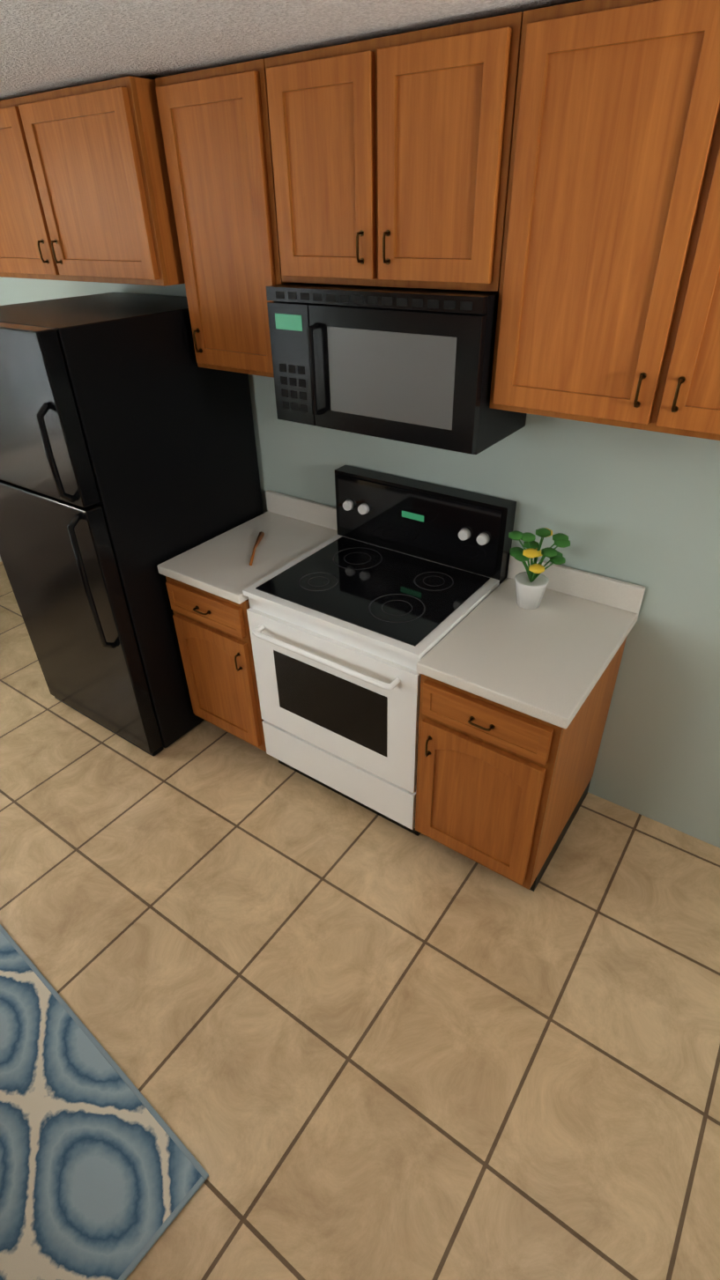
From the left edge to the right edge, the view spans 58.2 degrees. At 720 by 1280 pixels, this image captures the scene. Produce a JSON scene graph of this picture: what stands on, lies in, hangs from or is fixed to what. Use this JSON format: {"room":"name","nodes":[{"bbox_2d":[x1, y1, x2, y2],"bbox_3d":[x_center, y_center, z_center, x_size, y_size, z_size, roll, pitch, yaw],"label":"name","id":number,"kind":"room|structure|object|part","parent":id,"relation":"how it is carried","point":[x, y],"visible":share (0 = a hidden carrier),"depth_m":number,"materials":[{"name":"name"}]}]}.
{"room":"kitchen","nodes":[
{"label":"kitchen","id":0,"kind":"room"},
{"bbox_2d":[0,0,582,100],"bbox_3d":[-0.605,-0.935,0.669,7.300,0.100,3.370,20,39,29],"label":"ceiling","id":1,"kind":"structure","parent":0,"point":[48,45],"depth_m":1.57,"materials":[{"name":"white paint"}]},
{"bbox_2d":[0,561,719,1279],"bbox_3d":[-0.550,1.196,2.087,7.300,0.100,3.370,20,39,29],"label":"floor","id":2,"kind":"structure","parent":0,"point":[336,1035],"depth_m":2.04,"materials":[{"name":"tile"}]},
{"bbox_2d":[0,924,208,1279],"bbox_3d":[-1.113,1.359,1.760,1.224,0.010,0.784,24,41,32],"label":"rug","id":3,"kind":"object","parent":2,"relation":"on","point":[104,1174],"visible":1,"depth_m":1.72,"materials":[{"name":"blue fabric"}]},
{"bbox_2d":[0,292,263,756],"bbox_3d":[-1.058,-0.509,2.953,0.800,1.800,0.952,20,39,29],"label":"refrigerator","id":4,"kind":"object","parent":2,"relation":"on","point":[129,463],"visible":0.88,"depth_m":2.53,"materials":[{"name":"black metal"}]},
{"bbox_2d":[158,570,266,752],"bbox_3d":[-0.427,0.002,3.001,0.457,0.870,0.675,20,39,29],"label":"base cabinet","id":5,"kind":"object","parent":2,"relation":"on","point":[213,633],"depth_m":2.71,"materials":[{"name":"brown wood"}]},
{"bbox_2d":[156,510,337,602],"bbox_3d":[-0.439,-0.375,2.745,0.457,0.038,0.684,20,39,29],"label":"countertop","id":6,"kind":"structure","parent":5,"relation":"on","point":[228,563],"depth_m":2.69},
{"bbox_2d":[242,465,516,836],"bbox_3d":[0.056,0.058,2.592,0.760,1.210,0.718,20,39,29],"label":"stove","id":7,"kind":"object","parent":2,"relation":"on","point":[373,601],"visible":0.96,"depth_m":2.42,"materials":[{"name":"white metal"}]},
{"bbox_2d":[414,637,626,891],"bbox_3d":[0.576,0.377,2.399,0.467,0.870,0.675,20,39,29],"label":"base cabinet","id":8,"kind":"object","parent":2,"relation":"on","point":[499,786],"depth_m":2.14,"materials":[{"name":"brown wood"}]},
{"bbox_2d":[416,577,638,729],"bbox_3d":[0.572,0.003,2.139,0.487,0.038,0.684,20,39,29],"label":"countertop","id":9,"kind":"structure","parent":8,"relation":"on","point":[545,661],"depth_m":2.06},
{"bbox_2d":[508,527,569,609],"bbox_3d":[0.595,-0.241,2.208,0.215,0.286,0.209,20,39,29],"label":"potted plant","id":10,"kind":"object","parent":9,"relation":"on","point":[531,581],"visible":1,"depth_m":2.19,"materials":[{"name":"green plant"}]},
{"bbox_2d":[0,276,719,848],"bbox_3d":[0.366,-0.625,2.478,7.300,2.460,0.100,20,39,29],"label":"wall","id":11,"kind":"structure","parent":0,"point":[640,507],"depth_m":2.28,"materials":[{"name":"grey paint"}]},
{"bbox_2d":[0,75,176,286],"bbox_3d":[-1.081,-1.755,2.548,1.200,0.565,0.413,20,39,29],"label":"upper cabinet","id":12,"kind":"object","parent":11,"relation":"attached to","point":[81,188],"depth_m":2.28,"materials":[{"name":"brown wood"}]},
{"bbox_2d":[144,60,273,377],"bbox_3d":[-0.362,-1.398,2.237,0.457,0.844,0.333,20,39,29],"label":"upper cabinet","id":13,"kind":"object","parent":11,"relation":"attached to","point":[204,122],"depth_m":2.10,"materials":[{"name":"brown wood"}]},
{"bbox_3d":[-0.451,-1.324,2.134,0.417,0.800,0.021,20,39,29],"label":"mounted door","id":14,"kind":"part","parent":13,"relation":"part of","materials":[{"name":"brown wood"}]},
{"bbox_2d":[250,13,510,291],"bbox_3d":[0.135,-1.336,1.854,0.760,0.545,0.333,20,39,29],"label":"upper cabinet","id":15,"kind":"object","parent":11,"relation":"attached to","point":[379,155],"depth_m":1.72,"materials":[{"name":"brown wood"}]},
{"bbox_2d":[265,282,525,454],"bbox_3d":[0.115,-0.907,2.090,0.756,0.420,0.432,20,39,29],"label":"microwave","id":16,"kind":"object","parent":15,"relation":"attached to","point":[413,366],"visible":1,"depth_m":1.93,"materials":[{"name":"black"}]},
{"bbox_2d":[265,489,644,613],"bbox_3d":[0.263,-0.395,2.624,1.710,0.100,0.020,20,39,29],"label":"backsplash","id":17,"kind":"structure","parent":11,"relation":"attached to","point":[607,591],"depth_m":2.33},
{"bbox_2d":[486,0,719,440],"bbox_3d":[0.825,-0.955,1.525,0.917,0.844,0.333,20,39,29],"label":"upper cabinet","id":18,"kind":"object","parent":11,"relation":"attached to","point":[550,176],"depth_m":1.49,"materials":[{"name":"brown wood"}]}
]}

